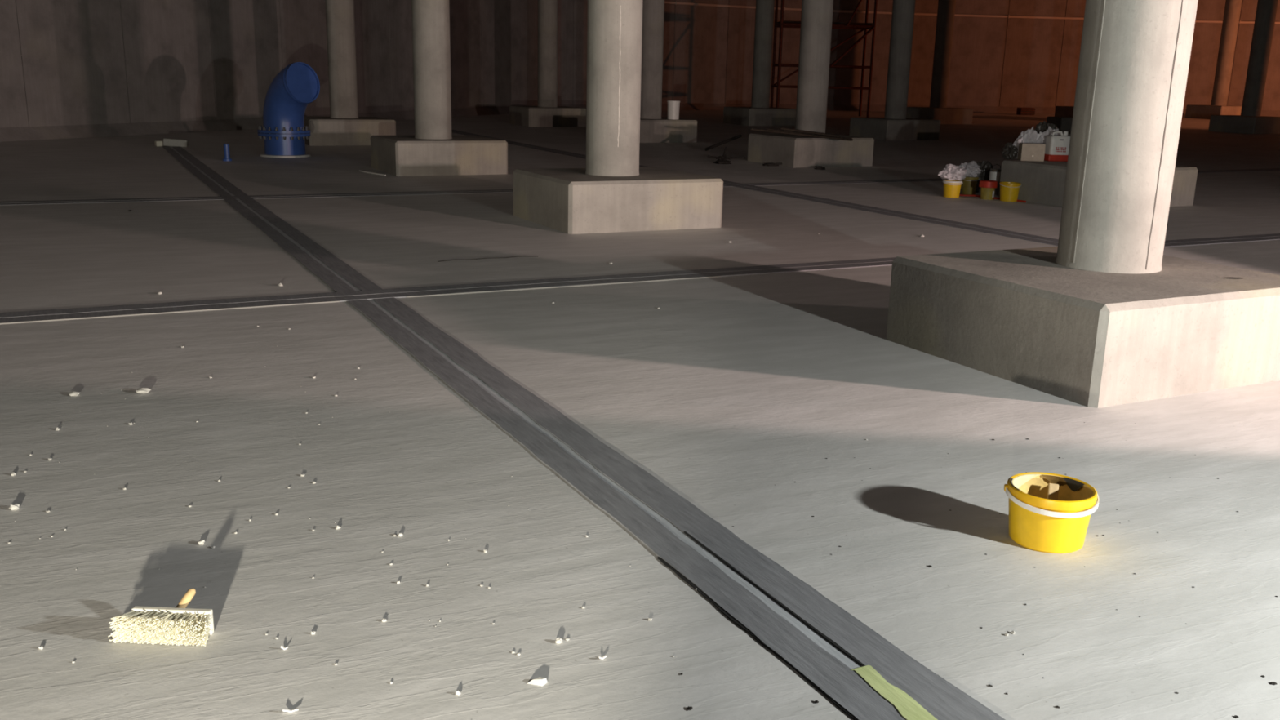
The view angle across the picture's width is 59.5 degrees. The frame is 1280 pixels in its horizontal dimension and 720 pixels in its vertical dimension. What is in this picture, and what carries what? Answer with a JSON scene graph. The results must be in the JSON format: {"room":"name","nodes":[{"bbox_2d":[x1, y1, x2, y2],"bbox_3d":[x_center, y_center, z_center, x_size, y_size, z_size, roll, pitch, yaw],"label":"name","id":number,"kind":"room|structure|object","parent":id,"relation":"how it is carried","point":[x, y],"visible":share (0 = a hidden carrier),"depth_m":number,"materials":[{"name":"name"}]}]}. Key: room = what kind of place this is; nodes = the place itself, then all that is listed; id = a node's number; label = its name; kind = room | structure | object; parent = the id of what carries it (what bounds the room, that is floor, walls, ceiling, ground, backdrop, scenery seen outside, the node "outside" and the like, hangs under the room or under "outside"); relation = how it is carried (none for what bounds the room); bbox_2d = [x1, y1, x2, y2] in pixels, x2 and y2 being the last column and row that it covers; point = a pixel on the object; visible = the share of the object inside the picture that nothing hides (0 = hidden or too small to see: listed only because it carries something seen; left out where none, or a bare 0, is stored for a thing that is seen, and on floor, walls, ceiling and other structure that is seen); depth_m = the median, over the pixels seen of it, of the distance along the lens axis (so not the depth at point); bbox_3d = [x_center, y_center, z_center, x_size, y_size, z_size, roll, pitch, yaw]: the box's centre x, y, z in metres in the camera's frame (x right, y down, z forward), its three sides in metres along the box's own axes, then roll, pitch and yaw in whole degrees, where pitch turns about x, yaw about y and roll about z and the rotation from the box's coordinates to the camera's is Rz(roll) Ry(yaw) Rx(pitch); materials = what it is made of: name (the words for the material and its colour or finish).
{"room":"tank interior","nodes":[
{"label":"tank interior","id":0,"kind":"room"},
{"bbox_2d":[0,0,525,128],"bbox_3d":[-11.932,-6.597,16.954,5.278,7.070,46.603,5,14,13],"label":"wall","id":1,"kind":"structure","parent":0,"point":[63,62],"depth_m":25.82,"materials":[{"name":"concrete"}]},
{"bbox_2d":[0,105,525,142],"bbox_3d":[-9.007,-6.070,28.427,0.770,0.513,24.055,8,15,23],"label":"baseboard","id":2,"kind":"structure","parent":1,"relation":"attached to","point":[48,132],"depth_m":24.66,"materials":[{"name":"concrete"}]},
{"bbox_2d":[0,110,1279,719],"bbox_3d":[15.456,-2.391,15.789,66.289,0.640,65.913,1,14,0],"label":"floor","id":3,"kind":"structure","parent":0,"point":[733,392],"depth_m":4.58,"materials":[{"name":"grey concrete"}]},
{"bbox_2d":[8,503,19,510],"bbox_3d":[-2.171,0.508,3.883,0.032,0.020,0.030,-1,14,-11],"label":"lump","id":4,"kind":"object","parent":3,"relation":"on","point":[13,507],"visible":1,"depth_m":3.88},
{"bbox_2d":[68,391,79,395],"bbox_3d":[-2.646,0.157,5.238,0.048,0.019,0.042,-9,18,-36],"label":"lump","id":5,"kind":"object","parent":3,"relation":"on","point":[75,393],"visible":1,"depth_m":5.23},
{"bbox_2d":[135,387,151,393],"bbox_3d":[-2.348,0.145,5.296,0.066,0.028,0.054,-1,14,-11],"label":"lump","id":6,"kind":"object","parent":3,"relation":"on","point":[140,390],"visible":1,"depth_m":5.28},
{"bbox_2d":[107,588,213,645],"bbox_3d":[-1.284,0.699,3.064,0.279,0.090,0.177,2,14,2],"label":"scrub brush","id":7,"kind":"object","parent":3,"relation":"on","point":[153,624],"visible":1,"depth_m":3.00,"materials":[{"name":"beige paint"}]},
{"bbox_2d":[154,137,187,146],"bbox_3d":[-8.903,-4.128,21.263,0.591,0.171,0.260,-3,15,-17],"label":"concrete block","id":8,"kind":"object","parent":3,"relation":"on","point":[166,141],"visible":1,"depth_m":21.17,"materials":[{"name":"beige paint"}]},
{"bbox_2d":[198,539,204,545],"bbox_3d":[-1.424,0.591,3.637,0.021,0.015,0.026,-1,14,-11],"label":"lump","id":9,"kind":"object","parent":3,"relation":"on","point":[202,542],"visible":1,"depth_m":3.63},
{"bbox_2d":[222,143,231,160],"bbox_3d":[-6.811,-3.422,18.462,0.150,0.275,0.150,1,14,0],"label":"pipe stub","id":10,"kind":"object","parent":3,"relation":"on","point":[226,146],"visible":1,"depth_m":18.43,"materials":[{"name":"paint"}]},
{"bbox_2d":[257,62,319,157],"bbox_3d":[-6.149,-4.355,19.517,1.101,1.628,0.890,10,17,31],"label":"pipe","id":11,"kind":"object","parent":3,"relation":"on","point":[288,95],"visible":0.99,"depth_m":19.28,"materials":[{"name":"metal"}]},
{"bbox_2d":[282,707,298,712],"bbox_3d":[-0.841,0.844,2.696,0.036,0.010,0.008,-1,14,-8],"label":"lump","id":12,"kind":"object","parent":3,"relation":"on","point":[297,708],"visible":1,"depth_m":2.69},
{"bbox_2d":[304,0,395,146],"bbox_3d":[-6.076,-7.903,22.554,1.750,7.023,1.600,-6,16,-26],"label":"concrete column","id":13,"kind":"structure","parent":3,"relation":"on","point":[344,126],"depth_m":22.78,"materials":[{"name":"grey concrete"}]},
{"bbox_2d":[359,169,386,175],"bbox_3d":[-4.052,-2.823,16.896,0.052,0.017,0.878,-10,18,-38],"label":"wire","id":14,"kind":"object","parent":3,"relation":"on","point":[359,170],"visible":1,"depth_m":16.84,"materials":[{"name":"plastic"}]},
{"bbox_2d":[370,0,507,176],"bbox_3d":[-3.099,-6.369,16.815,1.750,7.059,1.600,-6,16,-26],"label":"concrete column","id":15,"kind":"structure","parent":3,"relation":"on","point":[433,150],"depth_m":16.95,"materials":[{"name":"grey concrete"}]},
{"bbox_2d":[438,256,519,262],"bbox_3d":[-1.272,-0.852,9.397,0.878,0.005,0.058,-6,16,-26],"label":"scrap","id":16,"kind":"object","parent":3,"relation":"on","point":[513,256],"visible":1,"depth_m":9.39,"materials":[{"name":"grey"}]},
{"bbox_2d":[528,676,547,686],"bbox_3d":[-0.260,0.815,2.856,0.048,0.013,0.032,6,15,16],"label":"angular stone","id":17,"kind":"object","parent":3,"relation":"on","point":[540,681],"visible":1,"depth_m":2.85,"materials":[{"name":"white stone"}]},
{"bbox_2d":[509,0,586,126],"bbox_3d":[-2.578,-10.076,31.343,1.750,6.938,1.600,-6,16,-26],"label":"concrete column","id":18,"kind":"structure","parent":3,"relation":"on","point":[547,113],"depth_m":31.48,"materials":[{"name":"grey concrete"}]},
{"bbox_2d":[555,637,562,643],"bbox_3d":[-0.222,0.766,3.058,0.022,0.013,0.016,-1,14,-11],"label":"lump","id":19,"kind":"object","parent":3,"relation":"on","point":[558,640],"visible":1,"depth_m":3.05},
{"bbox_2d":[161,146,1005,719],"bbox_3d":[-3.579,-1.323,10.980,0.343,0.049,23.900,-6,16,-26],"label":"floor expansion joint","id":20,"kind":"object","parent":3,"relation":"on","point":[863,673],"depth_m":3.79,"materials":[{"name":"grey metal"}]},
{"bbox_2d":[513,0,723,234],"bbox_3d":[-0.189,-4.882,11.202,1.750,7.070,1.600,-6,16,-26],"label":"concrete column","id":21,"kind":"structure","parent":3,"relation":"on","point":[612,194],"depth_m":11.42,"materials":[{"name":"grey concrete"}]},
{"bbox_2d":[0,168,1279,204],"bbox_3d":[1.829,-2.656,16.651,36.000,0.113,0.341,-6,16,-26],"label":"trim","id":22,"kind":"structure","parent":3,"relation":"on","point":[188,198],"depth_m":14.07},
{"bbox_2d":[0,233,1279,324],"bbox_3d":[2.080,-0.860,9.684,30.000,0.046,0.328,-6,16,-26],"label":"joint","id":23,"kind":"structure","parent":3,"relation":"on","point":[24,317],"depth_m":7.96,"materials":[{"name":"grey"}]},
{"bbox_2d":[640,0,697,142],"bbox_3d":[0.291,-8.584,25.814,1.750,7.001,1.600,-6,16,-26],"label":"concrete column","id":24,"kind":"structure","parent":3,"relation":"on","point":[654,128],"depth_m":25.97,"materials":[{"name":"grey concrete"}]},
{"bbox_2d":[666,100,679,119],"bbox_3d":[0.788,-5.879,26.337,0.310,0.430,0.310,1,14,0],"label":"container","id":25,"kind":"object","parent":24,"relation":"on","point":[673,106],"visible":1,"depth_m":26.23,"materials":[{"name":"plastic"}]},
{"bbox_2d":[712,159,731,164],"bbox_3d":[1.518,-3.619,20.428,0.375,0.084,0.348,1,14,0],"label":"scrap","id":26,"kind":"object","parent":3,"relation":"on","point":[718,161],"visible":1,"depth_m":20.34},
{"bbox_2d":[704,133,742,151],"bbox_3d":[1.647,-4.314,22.235,0.873,0.376,0.060,13,18,39],"label":"rod","id":27,"kind":"object","parent":3,"relation":"on","point":[740,135],"visible":1,"depth_m":22.20,"materials":[{"name":"black metal"}]},
{"bbox_2d":[707,146,745,159],"bbox_3d":[1.647,-3.958,21.450,0.707,0.237,0.266,-2,15,-14],"label":"scrap","id":28,"kind":"object","parent":3,"relation":"on","point":[723,157],"visible":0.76,"depth_m":21.43,"materials":[{"name":"black"}]},
{"bbox_2d":[451,129,1058,245],"bbox_3d":[1.311,-2.672,16.687,0.365,0.105,28.000,-6,16,-26],"label":"trim","id":29,"kind":"structure","parent":3,"relation":"on","point":[1045,240],"depth_m":13.72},
{"bbox_2d":[723,0,795,125],"bbox_3d":[3.844,-10.741,34.496,1.750,6.893,1.600,-6,16,-26],"label":"concrete column","id":30,"kind":"structure","parent":3,"relation":"on","point":[759,113],"depth_m":34.61,"materials":[{"name":"grey concrete"}]},
{"bbox_2d":[762,162,782,166],"bbox_3d":[2.370,-3.527,20.188,0.389,0.060,0.222,1,14,0],"label":"scrap","id":31,"kind":"object","parent":3,"relation":"on","point":[768,164],"visible":1,"depth_m":20.13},
{"bbox_2d":[747,0,874,167],"bbox_3d":[3.246,-7.059,20.119,1.750,7.043,1.600,-6,16,-26],"label":"concrete column","id":32,"kind":"structure","parent":3,"relation":"on","point":[816,18],"depth_m":20.38,"materials":[{"name":"grey concrete"}]},
{"bbox_2d":[751,128,853,141],"bbox_3d":[2.918,-4.092,20.319,1.948,0.139,0.100,9,16,29],"label":"board","id":33,"kind":"object","parent":32,"relation":"on","point":[752,129],"visible":1,"depth_m":20.26,"materials":[{"name":"brown wood"}]},
{"bbox_2d":[781,127,839,137],"bbox_3d":[3.078,-4.118,20.250,1.149,0.113,0.100,11,17,33],"label":"board","id":34,"kind":"object","parent":33,"relation":"on","point":[782,128],"visible":1,"depth_m":20.20,"materials":[{"name":"brown wood"}]},
{"bbox_2d":[767,128,852,138],"bbox_3d":[3.088,-4.125,20.465,1.598,0.132,0.100,8,16,26],"label":"board","id":35,"kind":"object","parent":32,"relation":"on","point":[767,129],"visible":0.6,"depth_m":20.50,"materials":[{"name":"brown wood"}]},
{"bbox_2d":[813,165,825,169],"bbox_3d":[3.161,-3.373,19.655,0.219,0.062,0.185,1,14,0],"label":"scrap","id":36,"kind":"object","parent":3,"relation":"on","point":[820,167],"visible":1,"depth_m":19.60,"materials":[{"name":"black"}]},
{"bbox_2d":[770,0,877,117],"bbox_3d":[6.671,-11.983,40.564,3.550,6.200,1.400,1,14,-3],"label":"scaffold tower","id":37,"kind":"object","parent":3,"relation":"on","point":[782,24],"visible":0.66,"depth_m":40.38,"materials":[{"name":"red metal"}]},
{"bbox_2d":[848,0,940,140],"bbox_3d":[6.812,-9.224,28.887,1.750,6.962,1.600,-6,16,-26],"label":"concrete column","id":38,"kind":"structure","parent":3,"relation":"on","point":[895,125],"depth_m":29.03,"materials":[{"name":"grey concrete"}]},
{"bbox_2d":[906,0,973,124],"bbox_3d":[10.266,-11.418,37.647,1.750,6.825,1.600,-6,16,-26],"label":"concrete column","id":39,"kind":"structure","parent":3,"relation":"on","point":[938,109],"depth_m":37.73,"materials":[{"name":"grey concrete"}]},
{"bbox_2d":[942,179,963,197],"bbox_3d":[4.307,-2.364,15.462,0.280,0.225,0.272,1,14,0],"label":"bucket","id":40,"kind":"object","parent":3,"relation":"on","point":[952,188],"visible":1,"depth_m":15.38,"materials":[{"name":"plastic"}]},
{"bbox_2d":[937,164,967,180],"bbox_3d":[4.317,-2.600,15.491,0.411,0.219,0.254,1,14,0],"label":"plastic bag","id":41,"kind":"object","parent":40,"relation":"on","point":[950,172],"visible":1,"depth_m":15.42,"materials":[{"name":"white plastic"}]},
{"bbox_2d":[960,176,978,194],"bbox_3d":[4.660,-2.472,15.866,0.262,0.250,0.254,1,14,0],"label":"plastic bucket","id":42,"kind":"object","parent":3,"relation":"on","point":[969,185],"visible":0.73,"depth_m":15.78,"materials":[{"name":"yellow plastic"}]},
{"bbox_2d":[959,160,981,177],"bbox_3d":[4.647,-2.709,15.839,0.374,0.222,0.274,1,14,0],"label":"plastic bag","id":43,"kind":"object","parent":42,"relation":"on","point":[973,169],"visible":0.75,"depth_m":15.76,"materials":[{"name":"white plastic"}]},
{"bbox_2d":[975,160,992,192],"bbox_3d":[4.905,-2.665,16.241,0.412,0.450,0.313,1,14,0],"label":"bag","id":44,"kind":"object","parent":3,"relation":"on","point":[985,166],"visible":0.32,"depth_m":16.11,"materials":[{"name":"plastic"}]},
{"bbox_2d":[978,179,997,199],"bbox_3d":[4.746,-2.322,15.288,0.244,0.249,0.244,1,14,0],"label":"plastic tub","id":45,"kind":"object","parent":3,"relation":"on","point":[988,187],"visible":1,"depth_m":15.22,"materials":[{"name":"yellow plastic"}]},
{"bbox_2d":[959,194,1026,202],"bbox_3d":[4.826,-2.226,15.371,1.060,0.028,0.160,15,19,43],"label":"hose","id":46,"kind":"object","parent":3,"relation":"on","point":[964,195],"visible":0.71,"depth_m":15.57,"materials":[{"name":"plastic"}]},
{"bbox_2d":[988,164,1000,195],"bbox_3d":[5.022,-2.549,15.828,0.176,0.434,0.176,1,14,0],"label":"tin can","id":47,"kind":"object","parent":3,"relation":"on","point":[994,173],"visible":0.63,"depth_m":15.76,"materials":[{"name":"white"}]},
{"bbox_2d":[999,182,1021,201],"bbox_3d":[4.985,-2.270,15.110,0.292,0.245,0.284,1,14,0],"label":"bucket","id":48,"kind":"object","parent":3,"relation":"on","point":[1009,191],"visible":1,"depth_m":15.02,"materials":[{"name":"plastic"}]},
{"bbox_2d":[1016,107,1035,115],"bbox_3d":[15.643,-10.084,45.415,0.600,0.280,0.415,0,14,-6],"label":"crate","id":49,"kind":"object","parent":3,"relation":"on","point":[1020,111],"visible":1,"depth_m":45.23,"materials":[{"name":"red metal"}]},
{"bbox_2d":[1004,471,1099,553],"bbox_3d":[1.390,0.521,3.804,0.304,0.196,0.300,1,14,0],"label":"bucket","id":50,"kind":"object","parent":3,"relation":"on","point":[1037,522],"visible":0.98,"depth_m":3.72,"materials":[{"name":"plastic"}]},
{"bbox_2d":[1047,483,1058,500],"bbox_3d":[1.426,0.467,3.870,0.035,0.077,0.046,5,15,16],"label":"paddle","id":51,"kind":"object","parent":50,"relation":"in","point":[1053,489],"visible":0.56,"depth_m":3.87,"materials":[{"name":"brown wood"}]},
{"bbox_2d":[1046,116,1072,131],"bbox_3d":[13.189,-9.893,32.016,1.750,6.898,1.600,-6,16,-26],"label":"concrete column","id":52,"kind":"structure","parent":3,"relation":"on","point":[1063,123],"depth_m":32.55,"materials":[{"name":"grey concrete"}]},
{"bbox_2d":[1054,106,1073,116],"bbox_3d":[16.688,-12.107,40.794,1.750,6.730,1.600,-6,16,-26],"label":"concrete column","id":53,"kind":"structure","parent":3,"relation":"on","point":[1060,111],"depth_m":41.43,"materials":[{"name":"grey concrete"}]},
{"bbox_2d":[886,0,1279,408],"bbox_3d":[2.694,-3.414,5.640,1.750,7.070,1.600,-6,16,-26],"label":"concrete column","id":54,"kind":"structure","parent":3,"relation":"on","point":[1099,317],"depth_m":6.00,"materials":[{"name":"grey concrete"}]},
{"bbox_2d":[998,160,1197,206],"bbox_3d":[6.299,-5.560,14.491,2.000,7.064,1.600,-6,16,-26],"label":"column base","id":55,"kind":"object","parent":3,"relation":"on","point":[1042,182],"depth_m":14.93,"materials":[{"name":"grey concrete"}]},
{"bbox_2d":[1001,142,1017,159],"bbox_3d":[5.209,-2.944,15.744,0.209,0.236,0.222,14,19,41],"label":"bag","id":56,"kind":"object","parent":55,"relation":"on","point":[1010,151],"visible":1,"depth_m":15.69,"materials":[{"name":"plastic"}]},
{"bbox_2d":[1013,125,1042,159],"bbox_3d":[5.499,-3.067,15.798,0.475,0.462,0.232,1,14,0],"label":"plastic bag","id":57,"kind":"object","parent":55,"relation":"on","point":[1030,135],"visible":0.37,"depth_m":15.73,"materials":[{"name":"white plastic"}]},
{"bbox_2d":[1017,142,1045,161],"bbox_3d":[5.430,-2.886,15.533,0.310,0.237,0.222,3,14,7],"label":"cardboard box","id":58,"kind":"object","parent":55,"relation":"on","point":[1027,151],"visible":1,"depth_m":15.43,"materials":[{"name":"brown cardboard"}]},
{"bbox_2d":[1034,120,1057,133],"bbox_3d":[5.785,-3.153,16.026,0.420,0.530,0.209,1,14,0],"label":"bag","id":59,"kind":"object","parent":55,"relation":"on","point":[1041,126],"visible":0.19,"depth_m":15.94,"materials":[{"name":"plastic"}]},
{"bbox_2d":[1039,126,1061,144],"bbox_3d":[5.808,-3.068,15.823,0.412,0.466,0.256,1,14,0],"label":"plastic bag","id":60,"kind":"object","parent":55,"relation":"on","point":[1043,135],"visible":0.22,"depth_m":15.75,"materials":[{"name":"white plastic"}]},
{"bbox_2d":[1044,130,1070,161],"bbox_3d":[5.802,-2.976,15.571,0.310,0.410,0.215,0,14,-6],"label":"canister","id":61,"kind":"object","parent":55,"relation":"on","point":[1057,147],"visible":0.88,"depth_m":15.49,"materials":[{"name":"grey plastic"}]},
{"bbox_2d":[1055,146,1066,151],"bbox_3d":[5.818,-2.908,15.485,0.152,0.066,0.018,1,14,0],"label":"print","id":62,"kind":"object","parent":61,"relation":"attached to","point":[1057,148],"depth_m":15.48,"materials":[{"name":"red"}]},
{"bbox_2d":[1185,0,1242,119],"bbox_3d":[23.111,-12.809,43.938,1.750,6.608,1.600,-6,16,-26],"label":"concrete column","id":63,"kind":"structure","parent":3,"relation":"on","point":[1219,106],"depth_m":43.97,"materials":[{"name":"grey concrete"}]},
{"bbox_2d":[1208,0,1279,133],"bbox_3d":[19.611,-10.580,35.163,1.750,6.808,1.600,-6,16,-26],"label":"concrete column","id":64,"kind":"structure","parent":3,"relation":"on","point":[1250,121],"depth_m":35.25,"materials":[{"name":"grey concrete"}]},
{"bbox_2d":[525,0,1279,110],"bbox_3d":[23.093,-11.634,40.255,52.770,7.070,14.422,4,14,11],"label":"wall","id":65,"kind":"structure","parent":0,"point":[708,51],"depth_m":46.19,"materials":[{"name":"concrete"}]},
{"bbox_2d":[525,103,1279,116],"bbox_3d":[15.708,-9.795,44.340,40.494,0.696,6.434,0,14,-7],"label":"baseboard","id":66,"kind":"structure","parent":65,"relation":"attached to","point":[664,106],"depth_m":46.37,"materials":[{"name":"concrete"}]},
{"bbox_2d":[664,0,1279,24],"bbox_3d":[11.391,-13.060,41.441,44.599,0.130,10.191,-4,15,-19],"label":"conduit","id":67,"kind":"object","parent":65,"relation":"attached to","point":[676,2],"visible":0.58,"depth_m":45.88,"materials":[{"name":"beige metal"}]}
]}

